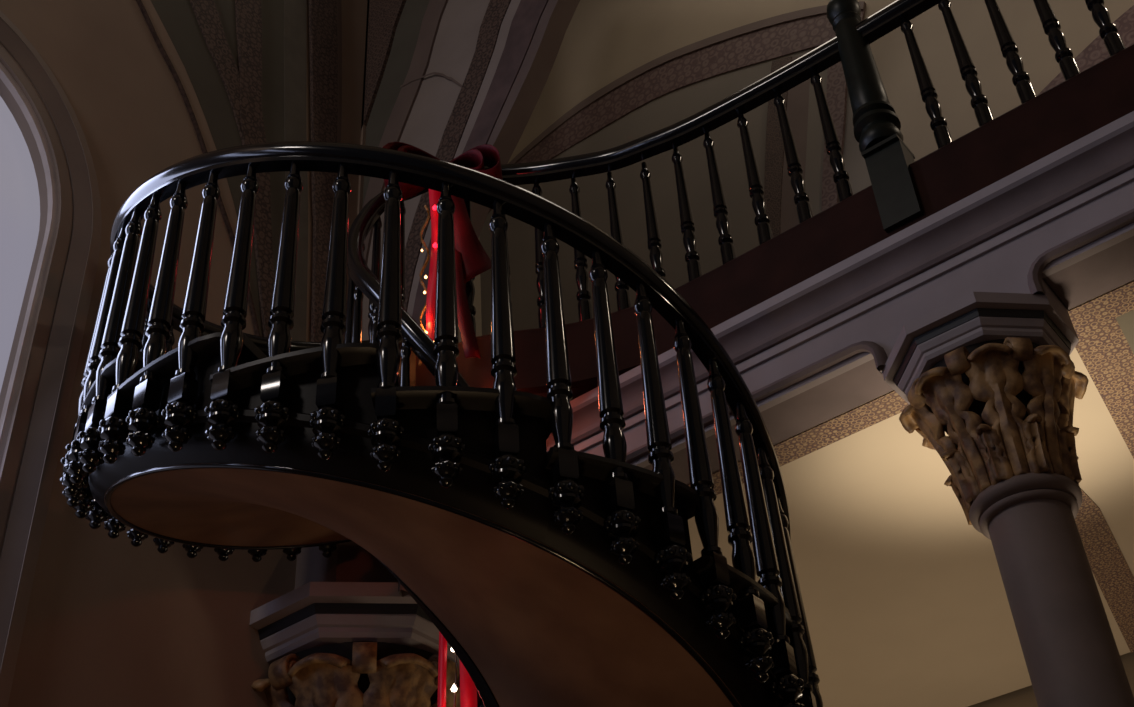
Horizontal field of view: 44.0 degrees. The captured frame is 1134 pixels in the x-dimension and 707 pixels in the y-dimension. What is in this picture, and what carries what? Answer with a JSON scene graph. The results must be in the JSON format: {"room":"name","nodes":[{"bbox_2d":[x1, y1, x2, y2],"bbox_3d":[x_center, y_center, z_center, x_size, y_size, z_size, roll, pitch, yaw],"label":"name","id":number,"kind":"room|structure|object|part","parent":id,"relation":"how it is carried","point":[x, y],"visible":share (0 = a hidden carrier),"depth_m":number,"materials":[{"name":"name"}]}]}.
{"room":"historic interior","nodes":[
{"label":"historic interior","id":0,"kind":"room"},
{"bbox_2d":[0,0,367,706],"bbox_3d":[-4.641,-2.672,5.457,0.001,14.500,10.750,-28,-44,27],"label":"wall","id":1,"kind":"structure","parent":0,"point":[109,622],"depth_m":6.92,"materials":[{"name":"brown paint"}]},
{"bbox_2d":[0,11,101,706],"bbox_3d":[-2.975,0.980,5.024,0.180,7.474,2.160,-28,-44,27],"label":"window","id":2,"kind":"structure","parent":1,"relation":"in","point":[51,218],"depth_m":6.89,"materials":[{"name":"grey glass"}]},
{"bbox_3d":[-2.942,1.091,4.911,0.040,7.156,1.620,-28,-44,27],"label":"bead moulding","id":3,"kind":"part","parent":2,"relation":"part of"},
{"bbox_3d":[-2.935,1.045,4.939,0.065,7.262,1.800,-28,-44,27],"label":"moulding","id":4,"kind":"part","parent":2,"relation":"part of","materials":[{"name":"beige paint"}]},
{"bbox_2d":[136,0,259,335],"bbox_3d":[-2.283,-1.097,8.061,0.015,3.420,2.007,-28,-44,27],"label":"trim","id":5,"kind":"structure","parent":1,"relation":"attached to","point":[225,193],"depth_m":8.48,"materials":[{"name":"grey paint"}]},
{"bbox_2d":[190,0,242,140],"bbox_3d":[-2.447,-2.385,8.944,0.018,2.050,1.360,-28,-44,27],"label":"trim","id":6,"kind":"structure","parent":1,"relation":"attached to","point":[205,11],"depth_m":8.91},
{"bbox_2d":[151,0,285,336],"bbox_3d":[-2.311,-1.809,8.675,0.012,5.300,1.960,-28,-44,27],"label":"vault rib","id":7,"kind":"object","parent":1,"relation":"attached to","point":[178,18],"depth_m":8.77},
{"bbox_2d":[235,0,273,337],"bbox_3d":[-2.027,-1.778,9.101,0.025,4.350,0.840,-28,-44,27],"label":"trim","id":8,"kind":"structure","parent":1,"relation":"attached to","point":[248,13],"depth_m":8.87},
{"bbox_2d":[284,0,307,341],"bbox_3d":[-1.819,-1.514,9.249,0.016,5.500,0.630,-28,-44,27],"label":"trim","id":9,"kind":"structure","parent":1,"relation":"attached to","point":[295,11],"depth_m":9.35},
{"bbox_2d":[308,0,337,341],"bbox_3d":[-1.700,-1.553,9.453,0.030,5.800,0.540,-28,-44,27],"label":"trim","id":10,"kind":"structure","parent":1,"relation":"attached to","point":[323,46],"depth_m":9.55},
{"bbox_2d":[336,0,341,176],"bbox_3d":[-1.612,-1.497,9.570,0.015,5.850,0.310,-28,-44,27],"label":"trim","id":11,"kind":"structure","parent":1,"relation":"attached to","point":[339,11],"depth_m":10.04,"materials":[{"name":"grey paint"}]},
{"bbox_2d":[357,1,368,214],"bbox_3d":[-1.954,0.175,9.264,1.670,14.500,0.150,-28,-44,27],"label":"wall","id":12,"kind":"structure","parent":0,"point":[363,131],"depth_m":9.64,"materials":[{"name":"brown paint"}]},
{"bbox_2d":[295,541,397,588],"bbox_3d":[-1.095,1.105,7.763,0.776,1.120,0.776,-28,-44,27],"label":"trim","id":13,"kind":"structure","parent":12,"relation":"attached to","point":[350,562],"depth_m":7.29,"materials":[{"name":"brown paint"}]},
{"bbox_2d":[361,0,405,129],"bbox_3d":[-1.115,-1.607,9.759,1.463,6.400,0.160,-28,-44,27],"label":"trim","id":14,"kind":"structure","parent":12,"relation":"attached to","point":[384,16],"depth_m":10.41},
{"bbox_2d":[362,0,429,207],"bbox_3d":[-0.912,-1.542,9.539,1.600,6.000,0.130,-28,-44,27],"label":"trim","id":15,"kind":"structure","parent":12,"relation":"attached to","point":[409,24],"depth_m":10.11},
{"bbox_2d":[363,0,447,293],"bbox_3d":[-0.789,-1.518,9.378,1.680,5.750,0.160,-28,-44,27],"label":"trim","id":16,"kind":"structure","parent":12,"relation":"attached to","point":[401,111],"depth_m":9.79,"materials":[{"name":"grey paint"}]},
{"bbox_2d":[361,0,489,340],"bbox_3d":[-0.551,-1.577,9.206,2.100,5.600,0.140,-28,-44,27],"label":"trim","id":17,"kind":"structure","parent":12,"relation":"attached to","point":[455,43],"depth_m":9.58,"materials":[{"name":"paint"}]},
{"bbox_2d":[400,72,461,87],"bbox_3d":[-0.926,-1.819,9.596,0.608,0.497,0.001,-28,-44,27],"label":"trim","id":18,"kind":"structure","parent":12,"relation":"attached to","point":[436,73],"depth_m":9.64,"materials":[{"name":"brown paint"}]},
{"bbox_2d":[404,0,510,310],"bbox_3d":[-0.384,-1.516,8.977,2.080,5.200,0.170,-28,-44,27],"label":"trim","id":19,"kind":"structure","parent":12,"relation":"attached to","point":[496,10],"depth_m":9.19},
{"bbox_2d":[407,0,548,328],"bbox_3d":[-0.192,-1.518,8.792,2.310,4.950,0.170,-28,-44,27],"label":"trim","id":20,"kind":"structure","parent":12,"relation":"attached to","point":[525,21],"depth_m":9.05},
{"bbox_2d":[425,0,579,330],"bbox_3d":[-0.128,-1.467,8.701,2.330,4.750,0.160,-28,-44,27],"label":"trim","id":21,"kind":"structure","parent":12,"relation":"attached to","point":[531,79],"depth_m":8.96,"materials":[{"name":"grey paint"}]},
{"bbox_2d":[458,274,481,341],"bbox_3d":[-1.639,1.256,10.646,0.100,14.500,3.200,-28,-44,27],"label":"wall","id":22,"kind":"structure","parent":0,"point":[477,284],"depth_m":13.46,"materials":[{"name":"beige paint"}]},
{"bbox_2d":[508,0,1133,706],"bbox_3d":[3.707,-0.335,9.145,11.200,14.500,0.100,-28,-44,27],"label":"wall","id":23,"kind":"structure","parent":0,"point":[604,41],"depth_m":11.50,"materials":[{"name":"beige paint"}]},
{"bbox_2d":[479,47,871,335],"bbox_3d":[0.935,-0.115,11.579,4.250,5.908,0.012,-28,-44,27],"label":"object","id":24,"kind":"structure","parent":23,"relation":"attached to","point":[671,108],"depth_m":12.70,"materials":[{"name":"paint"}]},
{"bbox_2d":[488,10,864,212],"bbox_3d":[0.823,-2.271,13.249,4.370,1.266,0.025,-28,-44,27],"label":"trim","id":25,"kind":"structure","parent":23,"relation":"attached to","point":[780,40],"depth_m":13.22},
{"bbox_2d":[508,1,865,163],"bbox_3d":[0.818,-2.447,13.370,4.400,1.051,0.040,-28,-44,27],"label":"trim","id":26,"kind":"structure","parent":23,"relation":"attached to","point":[804,13],"depth_m":13.43,"materials":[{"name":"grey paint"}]},
{"bbox_2d":[764,56,791,236],"bbox_3d":[1.770,-1.421,11.700,0.750,2.800,0.040,-28,-44,27],"label":"trim","id":27,"kind":"structure","parent":23,"relation":"attached to","point":[774,151],"depth_m":11.83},
{"bbox_2d":[780,56,809,233],"bbox_3d":[1.893,-1.450,11.610,0.770,2.720,0.030,-28,-44,27],"label":"trim","id":28,"kind":"structure","parent":23,"relation":"attached to","point":[798,96],"depth_m":11.78,"materials":[{"name":"brown paint"}]},
{"bbox_2d":[805,69,826,215],"bbox_3d":[2.049,-1.486,11.483,0.740,2.600,0.032,-28,-44,27],"label":"trim","id":29,"kind":"structure","parent":23,"relation":"attached to","point":[814,149],"depth_m":11.58,"materials":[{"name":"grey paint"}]},
{"bbox_2d":[822,61,847,210],"bbox_3d":[2.184,-1.543,11.384,0.690,2.550,0.045,-28,-44,27],"label":"trim","id":30,"kind":"structure","parent":23,"relation":"attached to","point":[836,97],"depth_m":11.59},
{"bbox_2d":[1037,5,1133,95],"bbox_3d":[3.853,-2.005,10.117,2.350,1.300,0.030,-28,-44,27],"label":"trim","id":31,"kind":"structure","parent":23,"relation":"attached to","point":[1096,51],"depth_m":10.22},
{"bbox_3d":[-0.216,2.244,0.302,11.500,0.100,14.200,-28,-44,27],"label":"floor","id":32,"kind":"structure","parent":0,"visible":0},
{"bbox_2d":[250,582,459,706],"bbox_3d":[-0.921,3.484,5.862,1.332,4.980,1.332,-28,-44,27],"label":"wall column","id":33,"kind":"structure","parent":32,"relation":"on","point":[324,644],"depth_m":6.86,"materials":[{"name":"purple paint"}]},
{"bbox_3d":[-1.053,1.684,7.301,1.175,0.116,1.175,-28,-44,27],"label":"moulding","id":34,"kind":"part","parent":33,"relation":"part of","materials":[{"name":"grey stone"}]},
{"bbox_2d":[60,141,822,706],"bbox_3d":[-0.500,1.583,5.093,2.938,7.057,2.939,5,-39,-11],"label":"spiral staircase","id":35,"kind":"structure","parent":32,"relation":"on","point":[561,576],"depth_m":4.71,"materials":[{"name":"black wood"}]},
{"bbox_3d":[-0.553,0.835,5.692,0.824,5.138,0.824,-28,-44,27],"label":"handrail","id":36,"kind":"part","parent":35,"relation":"part of","materials":[{"name":"black wood"}]},
{"bbox_2d":[383,142,502,357],"bbox_3d":[-0.619,-0.547,6.967,0.620,1.380,0.254,-4,-39,0],"label":"ribbon bow","id":37,"kind":"object","parent":35,"relation":"attached to","point":[471,259],"visible":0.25,"depth_m":6.99,"materials":[{"name":"red fabric"}]},
{"bbox_2d":[418,205,436,364],"bbox_3d":[-0.674,-0.379,6.868,0.133,1.044,0.060,-28,-44,27],"label":"fairy lights","id":38,"kind":"object","parent":37,"relation":"hanging from","point":[425,206],"visible":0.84,"depth_m":6.95,"materials":[{"name":"gold metal"}]},
{"bbox_2d":[437,631,476,706],"bbox_3d":[-0.426,1.224,5.560,0.177,3.200,0.098,4,-39,-10],"label":"ribbon","id":39,"kind":"object","parent":37,"relation":"hanging from","point":[468,691],"visible":0.3,"depth_m":5.51,"materials":[{"name":"fabric"}]},
{"bbox_3d":[-0.439,1.299,5.450,0.026,0.035,0.025,-28,-44,27],"label":"bulb","id":40,"kind":"part","parent":39,"relation":"part of","materials":[{"name":"white glass"}]},
{"bbox_3d":[-0.532,1.120,5.464,2.908,5.278,2.908,-28,-44,27],"label":"handrail","id":41,"kind":"part","parent":35,"relation":"part of","materials":[{"name":"black wood"}]},
{"bbox_2d":[882,292,1133,706],"bbox_3d":[1.756,1.885,4.012,0.695,4.860,0.695,-28,-44,27],"label":"stone column","id":42,"kind":"structure","parent":32,"relation":"on","point":[994,372],"depth_m":5.04,"materials":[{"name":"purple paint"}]},
{"bbox_2d":[398,44,1133,706],"bbox_3d":[1.837,0.567,7.002,9.150,0.925,3.996,-28,-44,27],"label":"choir loft","id":43,"kind":"object","parent":42,"relation":"on","point":[906,604],"visible":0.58,"depth_m":6.15,"materials":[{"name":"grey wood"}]},
{"bbox_2d":[464,0,1125,334],"bbox_3d":[2.037,-1.508,5.908,6.095,1.515,0.430,-25,-43,24],"label":"gallery balustrade","id":44,"kind":"object","parent":43,"relation":"on","point":[876,124],"visible":0.84,"depth_m":6.51,"materials":[{"name":"black paint"}]},
{"bbox_3d":[1.993,-1.971,6.255,6.095,0.345,0.388,-25,-43,24],"label":"handrail","id":45,"kind":"part","parent":44,"relation":"part of","materials":[{"name":"black wood"}]},
{"bbox_3d":[1.358,-1.303,6.484,0.208,1.040,0.208,-28,-44,27],"label":"newel post","id":46,"kind":"part","parent":44,"relation":"part of","materials":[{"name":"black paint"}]},
{"bbox_3d":[1.624,0.082,5.453,0.613,0.075,0.613,-28,-44,27],"label":"moulding","id":47,"kind":"part","parent":42,"relation":"part of","materials":[{"name":"grey stone"}]}
]}

